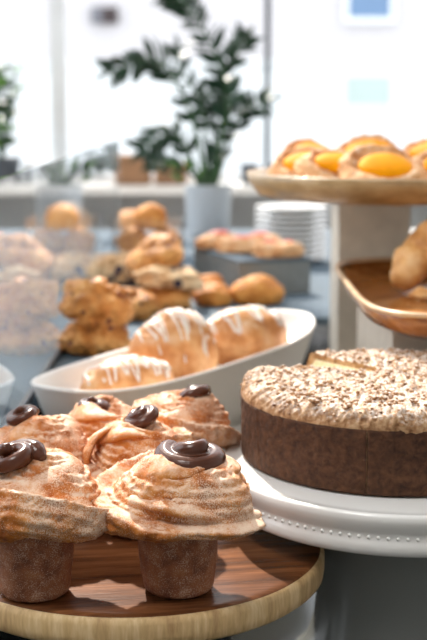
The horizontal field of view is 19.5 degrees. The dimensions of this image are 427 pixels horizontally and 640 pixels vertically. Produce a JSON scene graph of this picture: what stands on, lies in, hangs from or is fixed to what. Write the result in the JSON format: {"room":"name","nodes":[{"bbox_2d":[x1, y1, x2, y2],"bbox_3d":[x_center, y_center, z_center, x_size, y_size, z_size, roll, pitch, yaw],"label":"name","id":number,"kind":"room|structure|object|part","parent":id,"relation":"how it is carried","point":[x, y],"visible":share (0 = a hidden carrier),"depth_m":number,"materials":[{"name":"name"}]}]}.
{"room":"cafe","nodes":[
{"label":"cafe","id":0,"kind":"room"},
{"bbox_2d":[120,195,426,228],"bbox_3d":[0.000,-2.152,4.636,6.000,5.400,0.140,0,10,0],"label":"wall","id":1,"kind":"structure","parent":0,"point":[242,207],"depth_m":4.85,"materials":[{"name":"grey paint"}]},
{"bbox_2d":[49,0,270,181],"bbox_3d":[0.000,-2.626,4.556,6.000,4.240,0.060,0,10,0],"label":"window","id":2,"kind":"structure","parent":1,"relation":"in","point":[58,60],"depth_m":4.82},
{"bbox_2d":[120,182,259,194],"bbox_3d":[0.000,-0.500,4.723,6.000,0.032,0.240,0,10,0],"label":"trim","id":3,"kind":"structure","parent":1,"relation":"attached to","point":[238,188],"depth_m":4.61,"materials":[{"name":"white"}]},
{"bbox_2d":[0,48,27,176],"bbox_3d":[-0.797,-0.768,4.689,0.211,0.509,0.145,0,10,0],"label":"plant","id":4,"kind":"object","parent":3,"relation":"on","point":[8,165],"visible":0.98,"depth_m":4.67,"materials":[{"name":"green plant"}]},
{"bbox_3d":[-0.802,-0.759,4.665,0.011,0.340,0.055,0,10,0],"label":"stem","id":5,"kind":"part","parent":4,"relation":"part of","materials":[{"name":"green plant"}]},
{"bbox_3d":[-0.792,-0.770,4.696,0.023,0.351,0.025,0,10,0],"label":"stem","id":6,"kind":"part","parent":4,"relation":"part of","materials":[{"name":"green plant"}]},
{"bbox_3d":[-0.783,-0.745,4.682,0.041,0.306,0.027,0,10,0],"label":"stem","id":7,"kind":"part","parent":4,"relation":"part of","materials":[{"name":"green plant"}]},
{"bbox_3d":[-0.769,-0.757,4.670,0.070,0.337,0.046,0,10,0],"label":"stem","id":8,"kind":"part","parent":4,"relation":"part of","materials":[{"name":"green plant"}]},
{"bbox_3d":[-0.800,-0.567,4.722,0.140,0.100,0.140,0,10,0],"label":"pot","id":9,"kind":"part","parent":4,"relation":"part of","materials":[{"name":"grey ceramic"}]},
{"bbox_3d":[-0.772,-0.731,4.698,0.063,0.274,0.009,-1,10,-7],"label":"stem","id":10,"kind":"part","parent":4,"relation":"part of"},
{"bbox_2d":[22,162,46,169],"bbox_3d":[-0.630,-0.557,4.723,0.168,0.080,0.158,0,10,0],"label":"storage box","id":11,"kind":"object","parent":3,"relation":"on","point":[26,165],"visible":0.25,"depth_m":4.64,"materials":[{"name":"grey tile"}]},
{"bbox_2d":[119,154,150,184],"bbox_3d":[-0.310,-0.572,4.721,0.148,0.110,0.158,0,10,0],"label":"storage box","id":12,"kind":"object","parent":3,"relation":"on","point":[129,173],"visible":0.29,"depth_m":4.65,"materials":[{"name":"brown cardboard"}]},
{"bbox_3d":[-0.310,-0.616,4.713,0.148,0.020,0.158,0,10,0],"label":"lid","id":13,"kind":"part","parent":12,"relation":"part of","materials":[{"name":"brown cardboard"}]},
{"bbox_2d":[155,162,187,184],"bbox_3d":[-0.160,-0.557,4.723,0.128,0.080,0.128,0,10,0],"label":"storage box","id":14,"kind":"object","parent":3,"relation":"on","point":[167,179],"visible":0.36,"depth_m":4.67,"materials":[{"name":"brown cardboard"}]},
{"bbox_2d":[240,164,259,183],"bbox_3d":[0.139,-0.554,4.720,0.081,0.075,0.070,7,12,36],"label":"cup","id":15,"kind":"object","parent":3,"relation":"on","point":[244,168],"visible":0.52,"depth_m":4.70,"materials":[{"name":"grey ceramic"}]},
{"bbox_3d":[0.000,1.161,1.413,6.000,0.060,7.600,0,10,0],"label":"floor","id":16,"kind":"structure","parent":0,"visible":0},
{"bbox_2d":[0,325,329,639],"bbox_3d":[0.125,0.571,2.353,2.750,0.790,3.450,0,10,0],"label":"countertop","id":17,"kind":"structure","parent":16,"relation":"on","point":[292,625],"depth_m":1.38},
{"bbox_2d":[0,530,324,639],"bbox_3d":[-0.075,0.287,1.197,0.360,0.155,0.360,-1,10,-8],"label":"round board","id":18,"kind":"object","parent":17,"relation":"on","point":[261,577],"visible":0.47,"depth_m":1.05,"materials":[{"name":"brown wood"}]},
{"bbox_2d":[0,404,99,472],"bbox_3d":[-0.164,0.144,1.190,0.129,0.129,0.114,2,10,12],"label":"cruffin","id":19,"kind":"object","parent":18,"relation":"on","point":[62,431],"visible":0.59,"depth_m":1.17,"materials":[{"name":"brown food"}]},
{"bbox_2d":[0,439,110,602],"bbox_3d":[-0.143,0.166,1.044,0.133,0.135,0.122,-1,10,-3],"label":"cruffin","id":20,"kind":"object","parent":18,"relation":"on","point":[46,494],"visible":1,"depth_m":1.02,"materials":[{"name":"brown food"}]},
{"bbox_2d":[0,538,73,602],"bbox_3d":[-0.152,0.196,1.053,0.073,0.071,0.073,0,10,0],"label":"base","id":21,"kind":"object","parent":20,"relation":"attached to","point":[32,570],"depth_m":1.03,"materials":[{"name":"brown food"}]},
{"bbox_3d":[-0.143,0.144,1.040,0.135,0.070,0.122,0,10,0],"label":"swirled crown","id":22,"kind":"part","parent":20,"relation":"part of","materials":[{"name":"beige food"}]},
{"bbox_2d":[68,395,131,437],"bbox_3d":[-0.113,0.132,1.314,0.112,0.111,0.104,1,10,5],"label":"cruffin","id":23,"kind":"object","parent":18,"relation":"on","point":[92,413],"visible":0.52,"depth_m":1.28,"materials":[{"name":"brown food"}]},
{"bbox_2d":[82,404,194,538],"bbox_3d":[-0.072,0.143,1.203,0.120,0.125,0.121,0,10,0],"label":"cruffin","id":24,"kind":"object","parent":18,"relation":"on","point":[139,431],"visible":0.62,"depth_m":1.16,"materials":[{"name":"brown food"}]},
{"bbox_3d":[-0.072,0.123,1.200,0.121,0.068,0.123,0,10,0],"label":"swirled crown","id":25,"kind":"part","parent":24,"relation":"part of","materials":[{"name":"beige food"}]},
{"bbox_2d":[91,438,265,599],"bbox_3d":[-0.034,0.164,1.053,0.151,0.135,0.132,0,10,-3],"label":"cruffin","id":26,"kind":"object","parent":18,"relation":"on","point":[181,498],"visible":1,"depth_m":1.01,"materials":[{"name":"brown food"}]},
{"bbox_2d":[138,540,217,599],"bbox_3d":[-0.030,0.196,1.061,0.074,0.069,0.074,0,10,0],"label":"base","id":27,"kind":"object","parent":26,"relation":"attached to","point":[181,569],"depth_m":1.04,"materials":[{"name":"brown food"}]},
{"bbox_3d":[-0.033,0.143,1.049,0.152,0.070,0.133,0,10,0],"label":"swirled crown","id":28,"kind":"part","parent":26,"relation":"part of","materials":[{"name":"beige food"}]},
{"bbox_2d":[131,384,240,448],"bbox_3d":[-0.030,0.128,1.299,0.124,0.124,0.110,0,10,0],"label":"cruffin","id":29,"kind":"object","parent":18,"relation":"on","point":[194,408],"visible":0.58,"depth_m":1.27,"materials":[{"name":"brown food"}]},
{"bbox_2d":[30,309,315,450],"bbox_3d":[-0.033,0.159,1.733,0.182,0.270,0.593,6,11,31],"label":"serving bowl","id":30,"kind":"object","parent":17,"relation":"on","point":[57,391],"visible":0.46,"depth_m":1.63,"materials":[{"name":"white ceramic"}]},
{"bbox_2d":[79,354,173,389],"bbox_3d":[-0.109,0.074,1.573,0.133,0.062,0.080,-5,11,-29],"label":"roll","id":31,"kind":"object","parent":30,"relation":"in","point":[119,372],"visible":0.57,"depth_m":1.54,"materials":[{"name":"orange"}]},
{"bbox_2d":[127,308,218,378],"bbox_3d":[-0.049,0.031,1.700,0.139,0.097,0.092,-6,11,-32],"label":"roll","id":32,"kind":"object","parent":30,"relation":"in","point":[178,337],"visible":0.73,"depth_m":1.66,"materials":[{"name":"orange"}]},
{"bbox_2d":[206,305,288,365],"bbox_3d":[0.043,0.021,1.810,0.167,0.081,0.094,-6,12,-34],"label":"roll","id":33,"kind":"object","parent":30,"relation":"in","point":[239,333],"visible":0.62,"depth_m":1.77,"materials":[{"name":"brown food"}]},
{"bbox_2d":[31,229,330,405],"bbox_3d":[-0.190,0.041,2.534,1.220,0.195,2.716,0,10,0],"label":"shelf","id":34,"kind":"object","parent":17,"relation":"on","point":[316,303],"visible":0.02,"depth_m":2.40,"materials":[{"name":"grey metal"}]},
{"bbox_2d":[0,140,119,427],"bbox_3d":[-0.236,-0.138,2.137,0.012,0.290,1.940,0,10,0],"label":"glass","id":35,"kind":"object","parent":34,"relation":"on","point":[56,216],"visible":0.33,"depth_m":1.73,"materials":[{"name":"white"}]},
{"bbox_3d":[-0.236,0.000,2.160,0.012,0.010,1.940,0,10,0],"label":"rail","id":36,"kind":"part","parent":35,"relation":"part of","materials":[{"name":"clear glass"}]},
{"bbox_2d":[58,321,131,355],"bbox_3d":[-0.181,0.018,1.891,0.119,0.063,0.102,0,10,0],"label":"scone","id":37,"kind":"object","parent":34,"relation":"on","point":[75,339],"visible":0.74,"depth_m":1.86,"materials":[{"name":"brown food"}]},
{"bbox_2d":[58,276,135,325],"bbox_3d":[-0.176,-0.029,1.881,0.115,0.071,0.099,0,10,0],"label":"scone","id":38,"kind":"object","parent":37,"relation":"on","point":[92,301],"visible":1,"depth_m":1.85,"materials":[{"name":"brown food"}]},
{"bbox_2d":[102,252,121,283],"bbox_3d":[-0.230,-0.112,2.654,0.090,0.065,0.092,0,10,0],"label":"scone","id":39,"kind":"object","parent":34,"relation":"on","point":[106,256],"visible":0.2,"depth_m":2.62,"materials":[{"name":"beige food"}]},
{"bbox_2d":[104,251,146,287],"bbox_3d":[-0.178,-0.104,2.571,0.096,0.076,0.095,1,10,7],"label":"scone","id":40,"kind":"object","parent":34,"relation":"on","point":[115,269],"visible":0.65,"depth_m":2.54,"materials":[{"name":"beige food"}]},
{"bbox_2d":[124,287,159,319],"bbox_3d":[-0.140,-0.031,2.198,0.093,0.058,0.094,0,10,0],"label":"scone","id":41,"kind":"object","parent":34,"relation":"on","point":[145,305],"visible":0.53,"depth_m":2.17,"materials":[{"name":"brown food"}]},
{"bbox_2d":[112,214,184,265],"bbox_3d":[-0.140,-0.158,2.722,0.150,0.135,0.140,0,10,0],"label":"glass box","id":42,"kind":"object","parent":34,"relation":"on","point":[128,233],"visible":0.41,"depth_m":2.65,"materials":[{"name":"white"}]},
{"bbox_3d":[-0.103,-0.120,2.699,0.078,0.056,0.065,0,10,0],"label":"muffin","id":43,"kind":"object","parent":42,"relation":"in","visible":0},
{"bbox_3d":[-0.106,-0.175,2.713,0.079,0.058,0.066,0,10,0],"label":"muffin","id":44,"kind":"object","parent":43,"relation":"on","visible":0},
{"bbox_2d":[132,203,166,218],"bbox_3d":[-0.139,-0.226,2.702,0.076,0.058,0.067,0,10,0],"label":"muffin","id":45,"kind":"object","parent":44,"relation":"on","point":[150,210],"visible":0.45,"depth_m":2.68,"materials":[{"name":"orange food"}]},
{"bbox_2d":[140,286,192,310],"bbox_3d":[-0.098,-0.043,2.309,0.119,0.045,0.102,0,10,0],"label":"scone","id":46,"kind":"object","parent":34,"relation":"on","point":[166,298],"visible":0.52,"depth_m":2.28,"materials":[{"name":"brown food"}]},
{"bbox_2d":[132,264,205,290],"bbox_3d":[-0.083,-0.081,2.305,0.135,0.048,0.106,-1,10,-3],"label":"scone","id":47,"kind":"object","parent":46,"relation":"on","point":[177,277],"visible":1,"depth_m":2.27,"materials":[{"name":"beige food"}]},
{"bbox_2d":[124,233,183,280],"bbox_3d":[-0.107,-0.117,2.334,0.103,0.089,0.103,7,12,37],"label":"scone","id":48,"kind":"object","parent":47,"relation":"on","point":[162,249],"visible":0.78,"depth_m":2.31,"materials":[{"name":"orange food"}]},
{"bbox_2d":[94,0,284,236],"bbox_3d":[-0.062,-0.614,3.591,0.551,0.744,0.254,0,10,0],"label":"potted plant","id":49,"kind":"object","parent":34,"relation":"on","point":[208,201],"visible":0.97,"depth_m":3.58,"materials":[{"name":"green plant"}]},
{"bbox_3d":[-0.149,-0.558,3.552,0.270,0.379,0.109,0,10,0],"label":"stem","id":50,"kind":"part","parent":49,"relation":"part of","materials":[{"name":"green plant"}]},
{"bbox_3d":[-0.115,-0.468,3.664,0.188,0.169,0.109,0,10,0],"label":"stem","id":51,"kind":"part","parent":49,"relation":"part of","materials":[{"name":"green plant"}]},
{"bbox_3d":[-0.102,-0.416,3.582,0.175,0.097,0.018,-5,11,-29],"label":"stem","id":52,"kind":"part","parent":49,"relation":"part of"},
{"bbox_3d":[-0.055,-0.586,3.638,0.128,0.404,0.029,8,13,40],"label":"stem","id":53,"kind":"part","parent":49,"relation":"part of","materials":[{"name":"green plant"}]},
{"bbox_3d":[-0.035,-0.648,3.562,0.166,0.553,0.060,0,10,0],"label":"stem","id":54,"kind":"part","parent":49,"relation":"part of","materials":[{"name":"green plant"}]},
{"bbox_3d":[-0.016,-0.322,3.640,0.140,0.151,0.140,0,10,0],"label":"pot","id":55,"kind":"part","parent":49,"relation":"part of","materials":[{"name":"grey ceramic"}]},
{"bbox_3d":[0.008,-0.528,3.605,0.040,0.301,0.015,0,10,0],"label":"stem","id":56,"kind":"part","parent":49,"relation":"part of","materials":[{"name":"green plant"}]},
{"bbox_3d":[0.040,-0.604,3.641,0.115,0.440,0.109,0,10,0],"label":"stem","id":57,"kind":"part","parent":49,"relation":"part of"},
{"bbox_3d":[0.077,-0.513,3.640,0.176,0.262,0.015,-4,10,-22],"label":"stem","id":58,"kind":"part","parent":49,"relation":"part of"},
{"bbox_2d":[190,274,224,292],"bbox_3d":[-0.015,-0.070,2.469,0.083,0.044,0.075,0,10,0],"label":"bun","id":59,"kind":"object","parent":34,"relation":"on","point":[208,278],"visible":0.21,"depth_m":2.45,"materials":[{"name":"orange food"}]},
{"bbox_2d":[192,282,232,306],"bbox_3d":[-0.002,-0.050,2.359,0.079,0.041,0.078,0,10,0],"label":"bun","id":60,"kind":"object","parent":34,"relation":"on","point":[215,294],"visible":0.91,"depth_m":2.33,"materials":[{"name":"orange food"}]},
{"bbox_2d":[192,245,311,293],"bbox_3d":[0.076,-0.110,2.630,0.156,0.070,0.316,-3,10,-18],"label":"box","id":61,"kind":"object","parent":34,"relation":"on","point":[293,273],"visible":0.61,"depth_m":2.50,"materials":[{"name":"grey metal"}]},
{"bbox_2d":[195,230,238,248],"bbox_3d":[0.012,-0.174,2.682,0.111,0.039,0.084,-3,10,-17],"label":"pastry","id":62,"kind":"object","parent":61,"relation":"on","point":[208,241],"visible":0.59,"depth_m":2.65,"materials":[{"name":"food"}]},
{"bbox_2d":[215,235,261,253],"bbox_3d":[0.060,-0.160,2.607,0.114,0.036,0.084,4,10,23],"label":"pastry","id":63,"kind":"object","parent":61,"relation":"on","point":[244,244],"visible":0.81,"depth_m":2.58,"materials":[{"name":"food"}]},
{"bbox_3d":[0.076,-0.143,2.625,0.156,0.004,0.316,-3,10,-18],"label":"plate","id":64,"kind":"part","parent":61,"relation":"part of","materials":[{"name":"blue metal"}]},
{"bbox_2d":[247,232,281,241],"bbox_3d":[0.096,-0.171,2.665,0.113,0.037,0.082,-5,11,-28],"label":"pastry","id":65,"kind":"object","parent":61,"relation":"on","point":[262,236],"visible":0.3,"depth_m":2.65,"materials":[{"name":"pink food"}]},
{"bbox_2d":[251,238,304,257],"bbox_3d":[0.133,-0.147,2.530,0.111,0.036,0.080,-1,10,-8],"label":"pastry","id":66,"kind":"object","parent":61,"relation":"on","point":[269,248],"visible":1,"depth_m":2.50,"materials":[{"name":"beige food"}]},
{"bbox_2d":[230,274,284,304],"bbox_3d":[0.082,-0.061,2.376,0.107,0.057,0.093,0,10,0],"label":"bread roll","id":67,"kind":"object","parent":34,"relation":"on","point":[256,289],"visible":0.97,"depth_m":2.34,"materials":[{"name":"orange food"}]},
{"bbox_2d":[309,253,327,261],"bbox_3d":[0.189,-0.150,3.028,0.181,0.016,0.181,0,10,0],"label":"plate","id":68,"kind":"object","parent":34,"relation":"on","point":[319,256],"visible":0.14,"depth_m":3.03,"materials":[{"name":"white ceramic"}]},
{"bbox_2d":[303,248,328,256],"bbox_3d":[0.189,-0.163,3.026,0.181,0.016,0.181,0,10,0],"label":"plate","id":69,"kind":"object","parent":68,"relation":"on","point":[321,250],"visible":0.24,"depth_m":3.02,"materials":[{"name":"white ceramic"}]},
{"bbox_2d":[304,242,328,251],"bbox_3d":[0.189,-0.176,3.024,0.181,0.016,0.181,0,10,0],"label":"plate","id":70,"kind":"object","parent":69,"relation":"on","point":[319,245],"visible":0.23,"depth_m":3.02,"materials":[{"name":"white ceramic"}]},
{"bbox_2d":[296,237,328,246],"bbox_3d":[0.189,-0.190,3.021,0.181,0.016,0.181,0,10,0],"label":"plate","id":71,"kind":"object","parent":70,"relation":"on","point":[321,239],"visible":0.34,"depth_m":2.99,"materials":[{"name":"white ceramic"}]},
{"bbox_2d":[258,231,328,241],"bbox_3d":[0.189,-0.203,3.019,0.181,0.016,0.181,0,10,0],"label":"plate","id":72,"kind":"object","parent":71,"relation":"on","point":[318,234],"visible":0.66,"depth_m":2.97,"materials":[{"name":"white ceramic"}]},
{"bbox_2d":[254,226,328,235],"bbox_3d":[0.189,-0.216,3.017,0.181,0.016,0.181,0,10,0],"label":"plate","id":73,"kind":"object","parent":72,"relation":"on","point":[260,228],"visible":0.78,"depth_m":2.97,"materials":[{"name":"white ceramic"}]},
{"bbox_2d":[254,220,328,230],"bbox_3d":[0.189,-0.229,3.015,0.181,0.016,0.181,0,10,0],"label":"plate","id":74,"kind":"object","parent":73,"relation":"on","point":[261,222],"visible":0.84,"depth_m":2.97,"materials":[{"name":"white ceramic"}]},
{"bbox_2d":[254,215,328,224],"bbox_3d":[0.189,-0.242,3.013,0.181,0.016,0.181,0,10,0],"label":"plate","id":75,"kind":"object","parent":74,"relation":"on","point":[260,217],"visible":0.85,"depth_m":2.97,"materials":[{"name":"white ceramic"}]},
{"bbox_2d":[254,209,328,218],"bbox_3d":[0.189,-0.255,3.010,0.181,0.016,0.181,0,10,0],"label":"plate","id":76,"kind":"object","parent":75,"relation":"on","point":[262,212],"visible":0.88,"depth_m":2.96,"materials":[{"name":"white ceramic"}]},
{"bbox_2d":[255,203,328,213],"bbox_3d":[0.189,-0.268,3.008,0.181,0.016,0.181,0,10,0],"label":"plate","id":77,"kind":"object","parent":76,"relation":"on","point":[282,208],"visible":1,"depth_m":3.03,"materials":[{"name":"white ceramic"}]},
{"bbox_2d":[224,441,426,639],"bbox_3d":[0.185,0.245,1.258,0.357,0.216,0.357,0,10,0],"label":"cake stand","id":78,"kind":"object","parent":17,"relation":"on","point":[373,586],"visible":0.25,"depth_m":1.17,"materials":[{"name":"white ceramic"}]},
{"bbox_3d":[0.185,0.159,1.244,0.357,0.040,0.357,0,10,0],"label":"plate","id":79,"kind":"part","parent":78,"relation":"part of","materials":[{"name":"white ceramic"}]},
{"bbox_2d":[240,347,426,496],"bbox_3d":[0.179,0.091,1.258,0.304,0.090,0.305,0,10,0],"label":"cake","id":80,"kind":"object","parent":78,"relation":"on","point":[352,421],"visible":1,"depth_m":1.15,"materials":[{"name":"brown food"}]},
{"bbox_3d":[0.185,0.161,1.244,0.350,0.004,0.349,3,10,18],"label":"beaded trim","id":81,"kind":"part","parent":78,"relation":"part of","materials":[{"name":"white ceramic"}]},
{"bbox_2d":[246,168,426,205],"bbox_3d":[0.272,-0.205,1.892,0.444,0.042,0.444,0,10,0],"label":"platter","id":82,"kind":"object","parent":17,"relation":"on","point":[335,191],"visible":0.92,"depth_m":1.71,"materials":[{"name":"beige wood"}]},
{"bbox_2d":[267,146,325,176],"bbox_3d":[0.138,-0.225,1.866,0.112,0.072,0.088,-2,10,-9],"label":"tart","id":83,"kind":"object","parent":82,"relation":"on","point":[283,165],"visible":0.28,"depth_m":1.85,"materials":[{"name":"food"}]},
{"bbox_2d":[277,138,328,155],"bbox_3d":[0.148,-0.256,1.973,0.095,0.065,0.078,-7,12,-38],"label":"tart","id":84,"kind":"object","parent":82,"relation":"on","point":[296,143],"visible":0.17,"depth_m":1.97,"materials":[{"name":"orange food"}]},
{"bbox_2d":[293,149,348,177],"bbox_3d":[0.173,-0.209,1.781,0.113,0.070,0.092,-3,10,-19],"label":"tart","id":85,"kind":"object","parent":82,"relation":"on","point":[322,163],"visible":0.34,"depth_m":1.75,"materials":[{"name":"food"}]},
{"bbox_2d":[335,134,397,150],"bbox_3d":[0.231,-0.248,1.903,0.113,0.072,0.094,-2,10,-11],"label":"tart","id":86,"kind":"object","parent":82,"relation":"on","point":[364,139],"visible":0.19,"depth_m":1.90,"materials":[{"name":"orange food"}]},
{"bbox_2d":[337,144,421,178],"bbox_3d":[0.234,-0.206,1.742,0.127,0.079,0.101,-4,10,-23],"label":"tart","id":87,"kind":"object","parent":82,"relation":"on","point":[369,161],"visible":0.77,"depth_m":1.72,"materials":[{"name":"orange food"}]},
{"bbox_2d":[403,138,426,157],"bbox_3d":[0.336,-0.244,1.884,0.124,0.072,0.100,3,10,16],"label":"tart","id":88,"kind":"object","parent":82,"relation":"on","point":[412,149],"visible":0.34,"depth_m":1.88,"materials":[{"name":"orange food"}]},
{"bbox_2d":[412,150,426,178],"bbox_3d":[0.334,-0.206,1.750,0.131,0.080,0.108,-1,10,-4],"label":"tart","id":89,"kind":"object","parent":82,"relation":"on","point":[420,160],"visible":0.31,"depth_m":1.74,"materials":[{"name":"orange food"}]},
{"bbox_2d":[329,204,410,351],"bbox_3d":[0.260,-0.003,2.099,0.116,0.426,0.130,0,10,0],"label":"stone plinth","id":90,"kind":"object","parent":17,"relation":"on","point":[357,231],"visible":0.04,"depth_m":2.01,"materials":[{"name":"beige stone"}]},
{"bbox_2d":[357,305,426,351],"bbox_3d":[0.322,0.135,1.651,0.225,0.304,0.360,0,10,0],"label":"stone block","id":91,"kind":"object","parent":17,"relation":"on","point":[370,335],"visible":0.2,"depth_m":1.57,"materials":[{"name":"beige stone"}]},
{"bbox_2d":[335,257,426,339],"bbox_3d":[0.334,-0.031,1.602,0.332,0.039,0.533,0,10,0],"label":"wooden tray","id":92,"kind":"object","parent":91,"relation":"on","point":[367,281],"visible":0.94,"depth_m":1.63,"materials":[{"name":"brown wood"}]},
{"bbox_2d":[390,220,426,290],"bbox_3d":[0.286,-0.095,1.710,0.117,0.103,0.061,-7,12,-36],"label":"pastry","id":93,"kind":"object","parent":92,"relation":"on","point":[409,262],"visible":1,"depth_m":1.68,"materials":[{"name":"brown food"}]},
{"bbox_2d":[408,286,426,300],"bbox_3d":[0.273,-0.035,1.637,0.034,0.018,0.029,0,10,0],"label":"chunk","id":94,"kind":"object","parent":92,"relation":"on","point":[419,293],"visible":1,"depth_m":1.63,"materials":[{"name":"orange food"}]},
{"bbox_3d":[-0.100,0.170,4.308,1.800,0.930,0.400,0,10,0],"label":"side table","id":95,"kind":"object","parent":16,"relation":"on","visible":0},
{"bbox_2d":[120,210,135,213],"bbox_3d":[-0.278,-0.331,4.224,0.142,0.084,0.113,0,10,0],"label":"loaf","id":96,"kind":"object","parent":95,"relation":"on","point":[128,211],"visible":0.09,"depth_m":4.20,"materials":[{"name":"orange food"}]},
{"label":"outside","id":97,"kind":"structure","parent":0,"visible":0},
{"bbox_3d":[0.000,-2.385,22.517,48.000,0.100,34.800,0,10,0],"label":"ground","id":98,"kind":"structure","parent":97,"visible":0},
{"bbox_2d":[0,0,426,173],"bbox_3d":[0.000,-5.559,18.797,24.000,7.400,0.680,0,10,0],"label":"building","id":99,"kind":"structure","parent":98,"relation":"on","point":[344,70],"depth_m":18.87,"materials":[{"name":"paint"}]},
{"bbox_2d":[91,7,117,23],"bbox_3d":[-1.640,-4.584,18.728,0.400,0.240,0.060,0,10,0],"label":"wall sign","id":100,"kind":"object","parent":99,"relation":"attached to","point":[99,15],"visible":1,"depth_m":18.70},
{"bbox_3d":[-1.760,-4.584,18.728,0.160,0.240,0.060,0,10,0],"label":"panel","id":101,"kind":"part","parent":100,"relation":"part of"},
{"bbox_3d":[-1.560,-4.584,18.728,0.240,0.240,0.060,0,10,0],"label":"sign panel","id":102,"kind":"part","parent":100,"relation":"part of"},
{"bbox_3d":[0.000,-3.896,18.824,24.000,0.070,0.180,0,10,0],"label":"cornice","id":103,"kind":"part","parent":99,"relation":"part of","materials":[{"name":"white paint"}]}
]}

